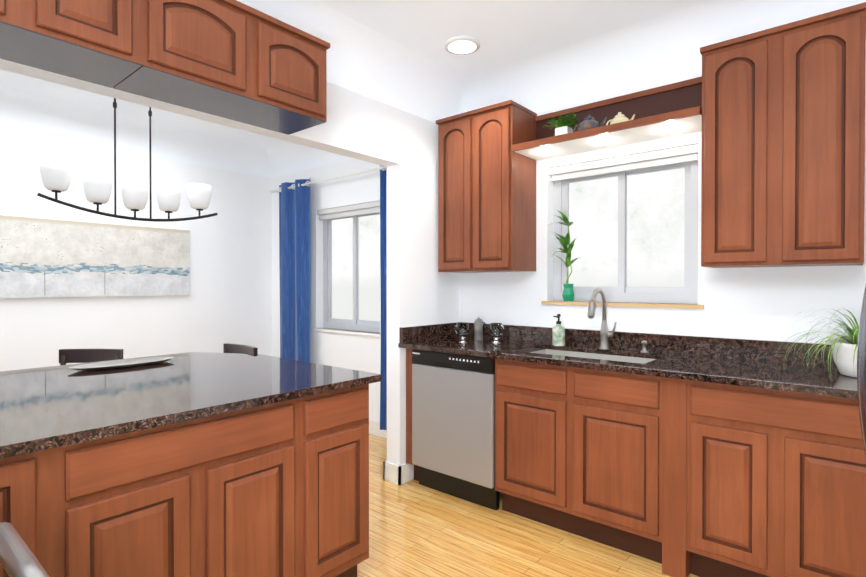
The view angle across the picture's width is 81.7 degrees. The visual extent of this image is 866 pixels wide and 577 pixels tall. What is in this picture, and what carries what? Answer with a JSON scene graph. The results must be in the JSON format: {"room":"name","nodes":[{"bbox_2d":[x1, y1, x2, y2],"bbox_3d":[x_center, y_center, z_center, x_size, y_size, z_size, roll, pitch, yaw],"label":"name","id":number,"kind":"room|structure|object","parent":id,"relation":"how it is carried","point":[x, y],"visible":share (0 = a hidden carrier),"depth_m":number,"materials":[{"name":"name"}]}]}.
{"room":"kitchen","nodes":[
{"label":"kitchen","id":0,"kind":"room"},
{"bbox_2d":[0,129,271,370],"bbox_3d":[-2.966,-0.073,3.993,0.150,2.680,3.680,0,1,40],"label":"wall","id":1,"kind":"structure","parent":0,"point":[228,299],"depth_m":4.44,"materials":[{"name":"paint"}]},
{"bbox_2d":[0,215,189,297],"bbox_3d":[-2.861,-0.233,3.969,0.036,0.600,1.820,0,1,40],"label":"painting","id":2,"kind":"object","parent":1,"relation":"attached to","point":[39,257],"visible":0.95,"depth_m":4.04,"materials":[{"name":"fabric"}]},
{"bbox_2d":[0,59,458,477],"bbox_3d":[-0.987,-0.061,2.422,0.120,2.680,3.530,0,1,40],"label":"wall","id":3,"kind":"structure","parent":0,"point":[401,145],"depth_m":3.27,"materials":[{"name":"paint"}]},
{"bbox_2d":[0,0,27,59],"bbox_3d":[-1.494,-0.978,1.460,0.332,0.367,0.397,0,1,40],"label":"upper cabinet","id":4,"kind":"object","parent":3,"relation":"attached to","point":[13,13],"depth_m":1.53,"materials":[{"name":"brown wood"}]},
{"bbox_2d":[7,0,147,88],"bbox_3d":[-1.259,-0.980,1.738,0.332,0.367,0.330,0,1,40],"label":"upper cabinet","id":5,"kind":"object","parent":3,"relation":"attached to","point":[100,42],"depth_m":1.70,"materials":[{"name":"brown wood"}]},
{"bbox_2d":[116,0,259,116],"bbox_3d":[-1.015,-0.982,2.028,0.332,0.367,0.428,0,1,40],"label":"upper cabinet","id":6,"kind":"object","parent":3,"relation":"attached to","point":[236,60],"depth_m":1.97,"materials":[{"name":"brown wood"}]},
{"bbox_2d":[220,11,329,134],"bbox_3d":[-0.750,-0.985,2.343,0.332,0.367,0.395,0,1,40],"label":"upper cabinet","id":7,"kind":"object","parent":3,"relation":"attached to","point":[293,70],"depth_m":2.26,"materials":[{"name":"brown wood"}]},
{"bbox_2d":[383,460,412,480],"bbox_3d":[-0.120,1.209,3.569,0.016,0.119,0.637,0,1,40],"label":"baseboard","id":8,"kind":"structure","parent":3,"relation":"attached to","point":[398,474],"depth_m":3.29,"materials":[{"name":"white"}]},
{"bbox_2d":[0,0,706,145],"bbox_3d":[-0.662,-1.429,2.138,6.050,0.060,3.830,0,1,40],"label":"ceiling","id":9,"kind":"structure","parent":0,"point":[507,32],"depth_m":2.70,"materials":[{"name":"paint"}]},
{"bbox_2d":[37,98,217,221],"bbox_3d":[-1.810,-0.911,3.070,0.154,0.988,0.996,0,1,40],"label":"dining chandelier","id":10,"kind":"object","parent":9,"relation":"hanging from","point":[56,175],"visible":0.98,"depth_m":2.98,"materials":[{"name":"white glass"}]},
{"bbox_2d":[444,36,479,54],"bbox_3d":[0.168,-1.397,2.883,0.210,0.016,0.210,0,1,40],"label":"recessed light","id":11,"kind":"object","parent":9,"relation":"in","point":[461,45],"visible":1,"depth_m":2.86,"materials":[{"name":"white plastic"}]},
{"bbox_2d":[0,0,865,177],"bbox_3d":[-0.662,-1.274,2.139,5.746,0.250,3.526,0,1,40],"label":"crown molding","id":12,"kind":"structure","parent":0,"point":[364,60],"depth_m":3.10,"materials":[{"name":"paint"}]},
{"bbox_2d":[357,434,698,576],"bbox_3d":[-0.662,1.311,2.159,6.050,0.060,3.830,0,1,40],"label":"floor","id":13,"kind":"structure","parent":0,"point":[416,529],"depth_m":2.51,"materials":[{"name":"brown wood"}]},
{"bbox_2d":[0,522,49,576],"bbox_3d":[-0.851,0.748,0.527,0.764,1.090,0.738,0,1,40],"label":"range","id":14,"kind":"object","parent":13,"relation":"on","point":[18,558],"visible":1,"depth_m":0.86,"materials":[{"name":"metal"}]},
{"bbox_2d":[59,349,122,364],"bbox_3d":[-1.873,0.806,2.557,0.412,0.944,0.443,0,0,1],"label":"chair","id":15,"kind":"object","parent":13,"relation":"on","point":[79,355],"visible":0.12,"depth_m":2.75,"materials":[{"name":"black wood"}]},
{"bbox_2d":[0,384,368,576],"bbox_3d":[-1.135,0.840,1.551,0.616,0.890,1.993,0,1,40],"label":"base cabinet","id":16,"kind":"object","parent":13,"relation":"on","point":[279,489],"visible":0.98,"depth_m":1.59,"materials":[{"name":"brown wood"}]},
{"bbox_2d":[0,352,380,458],"bbox_3d":[-1.370,0.378,1.759,1.315,0.029,2.013,0,1,40],"label":"countertop","id":17,"kind":"structure","parent":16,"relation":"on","point":[45,408],"depth_m":1.77,"materials":[{"name":"black stone"}]},
{"bbox_2d":[68,357,173,369],"bbox_3d":[-1.429,0.350,2.321,0.170,0.017,0.440,0,1,40],"label":"oval tray","id":18,"kind":"object","parent":17,"relation":"on","point":[121,363],"visible":1,"depth_m":2.32,"materials":[{"name":"grey metal"}]},
{"bbox_2d":[223,343,257,353],"bbox_3d":[-1.239,0.805,2.766,0.412,0.944,0.443,0,1,40],"label":"chair","id":19,"kind":"object","parent":13,"relation":"on","point":[236,348],"visible":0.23,"depth_m":2.93,"materials":[{"name":"black wood"}]},
{"bbox_2d":[412,349,498,510],"bbox_3d":[0.280,0.829,3.227,0.614,0.884,0.577,0,1,40],"label":"dishwasher","id":20,"kind":"object","parent":13,"relation":"on","point":[453,424],"visible":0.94,"depth_m":2.99,"materials":[{"name":"silver metal"}]},
{"bbox_2d":[406,348,865,576],"bbox_3d":[1.239,0.833,2.453,3.218,0.890,0.616,0,1,40],"label":"base cabinet","id":21,"kind":"object","parent":13,"relation":"on","point":[679,477],"visible":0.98,"depth_m":2.19,"materials":[{"name":"brown wood"}]},
{"bbox_2d":[398,322,857,398],"bbox_3d":[1.223,0.419,2.441,3.234,0.322,0.652,0,1,40],"label":"countertop","id":22,"kind":"structure","parent":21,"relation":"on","point":[744,362],"depth_m":2.58,"materials":[{"name":"black stone"}]},
{"bbox_2d":[455,323,467,343],"bbox_3d":[0.180,0.286,3.226,0.100,0.130,0.074,0,1,40],"label":"glass mug","id":23,"kind":"object","parent":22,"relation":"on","point":[462,331],"visible":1,"depth_m":3.19,"materials":[{"name":"clear glass"}]},
{"bbox_2d":[474,317,485,340],"bbox_3d":[0.318,0.271,3.372,0.087,0.158,0.062,0,1,40],"label":"moka pot","id":24,"kind":"object","parent":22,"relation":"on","point":[478,329],"visible":1,"depth_m":3.36,"materials":[{"name":"metal"}]},
{"bbox_2d":[490,323,503,343],"bbox_3d":[0.412,0.287,3.188,0.100,0.130,0.074,0,1,40],"label":"glass mug","id":25,"kind":"object","parent":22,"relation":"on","point":[496,333],"visible":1,"depth_m":3.17,"materials":[{"name":"clear glass"}]},
{"bbox_2d":[552,314,564,345],"bbox_3d":[0.776,0.254,3.090,0.076,0.197,0.076,0,1,40],"label":"soap bottle","id":26,"kind":"object","parent":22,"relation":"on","point":[558,334],"visible":1,"depth_m":3.06,"materials":[{"name":"green plastic"}]},
{"bbox_2d":[587,288,616,349],"bbox_3d":[0.957,0.176,2.836,0.103,0.357,0.245,0,1,40],"label":"kitchen faucet","id":27,"kind":"object","parent":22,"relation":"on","point":[605,333],"visible":1,"depth_m":2.90,"materials":[{"name":"silver metal"}]},
{"bbox_2d":[641,341,647,352],"bbox_3d":[1.167,0.322,2.770,0.040,0.066,0.065,0,1,40],"label":"soap pump","id":28,"kind":"object","parent":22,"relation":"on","point":[644,347],"visible":1,"depth_m":2.77,"materials":[{"name":"silver metal"}]},
{"bbox_2d":[783,309,858,379],"bbox_3d":[1.738,0.220,1.997,0.604,0.281,0.486,0,1,40],"label":"spider plant","id":29,"kind":"object","parent":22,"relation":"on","point":[844,352],"visible":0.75,"depth_m":2.04,"materials":[{"name":"green plant"}]},
{"bbox_2d":[857,285,865,456],"bbox_3d":[0.868,0.405,0.306,0.930,1.740,0.940,0,1,40],"label":"refrigerator","id":30,"kind":"object","parent":13,"relation":"on","point":[861,371],"visible":1,"depth_m":0.70,"materials":[{"name":"metal"}]},
{"bbox_2d":[272,61,865,421],"bbox_3d":[0.524,-0.070,3.555,6.050,2.680,0.150,0,1,40],"label":"wall","id":31,"kind":"structure","parent":0,"point":[761,303],"depth_m":3.11,"materials":[{"name":"paint"}]},
{"bbox_2d":[270,165,386,431],"bbox_3d":[-0.971,0.058,4.638,1.830,2.227,0.119,0,1,40],"label":"curtain","id":32,"kind":"object","parent":31,"relation":"attached to","point":[295,254],"visible":0.67,"depth_m":4.86,"materials":[{"name":"blue fabric"}]},
{"bbox_2d":[312,201,380,336],"bbox_3d":[-0.754,-0.175,4.614,0.950,1.167,0.167,0,1,40],"label":"dining window","id":33,"kind":"structure","parent":31,"relation":"in","point":[355,212],"depth_m":4.66,"materials":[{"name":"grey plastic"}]},
{"bbox_2d":[369,419,386,437],"bbox_3d":[-0.804,1.202,4.574,2.358,0.119,0.016,0,1,40],"label":"baseboard","id":34,"kind":"structure","parent":31,"relation":"attached to","point":[374,426],"depth_m":4.30,"materials":[{"name":"white wood"}]},
{"bbox_2d":[436,100,536,272],"bbox_3d":[0.353,-0.635,3.380,0.598,1.042,0.329,0,1,40],"label":"upper cabinet","id":35,"kind":"object","parent":31,"relation":"attached to","point":[486,198],"visible":1,"depth_m":3.22,"materials":[{"name":"brown wood"}]},
{"bbox_2d":[512,76,701,160],"bbox_3d":[0.984,-0.976,2.853,1.038,0.299,0.317,0,1,40],"label":"shelf","id":36,"kind":"object","parent":31,"relation":"attached to","point":[669,110],"visible":0.98,"depth_m":2.83,"materials":[{"name":"brown wood"}]},
{"bbox_2d":[543,112,579,135],"bbox_3d":[0.767,-0.959,2.975,0.215,0.164,0.202,0,1,40],"label":"potted plant","id":37,"kind":"object","parent":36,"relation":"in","point":[563,126],"visible":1,"depth_m":2.94,"materials":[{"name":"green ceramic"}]},
{"bbox_2d":[573,114,606,131],"bbox_3d":[0.900,-0.938,2.871,0.201,0.124,0.132,0,1,40],"label":"teapot","id":38,"kind":"object","parent":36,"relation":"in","point":[589,122],"visible":0.52,"depth_m":2.83,"materials":[{"name":"ceramic"}]},
{"bbox_2d":[606,112,634,124],"bbox_3d":[1.033,-0.925,2.759,0.161,0.099,0.106,0,1,40],"label":"teapot","id":39,"kind":"object","parent":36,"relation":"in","point":[619,117],"visible":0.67,"depth_m":2.73,"materials":[{"name":"beige ceramic"}]},
{"bbox_2d":[541,144,703,308],"bbox_3d":[1.127,-0.340,3.027,0.950,0.892,0.167,0,1,40],"label":"kitchen window","id":40,"kind":"structure","parent":31,"relation":"in","point":[622,168],"depth_m":3.00,"materials":[{"name":"grey plastic"}]},
{"bbox_2d":[544,210,580,300],"bbox_3d":[0.812,-0.202,3.136,0.280,0.567,0.240,0,1,40],"label":"bamboo plant","id":41,"kind":"object","parent":40,"relation":"on","point":[568,293],"visible":1,"depth_m":3.17,"materials":[{"name":"green plant"}]},
{"bbox_2d":[700,2,865,267],"bbox_3d":[1.609,-0.627,2.321,0.603,1.042,0.329,0,1,40],"label":"upper cabinet","id":42,"kind":"object","parent":31,"relation":"attached to","point":[783,152],"visible":1,"depth_m":2.17,"materials":[{"name":"brown wood"}]},
{"label":"outside","id":43,"kind":"structure","parent":0,"visible":0},
{"bbox_2d":[332,168,684,320],"bbox_3d":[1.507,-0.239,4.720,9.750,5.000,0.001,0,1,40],"label":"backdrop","id":44,"kind":"structure","parent":43,"point":[655,224],"depth_m":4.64,"materials":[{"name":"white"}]}
]}

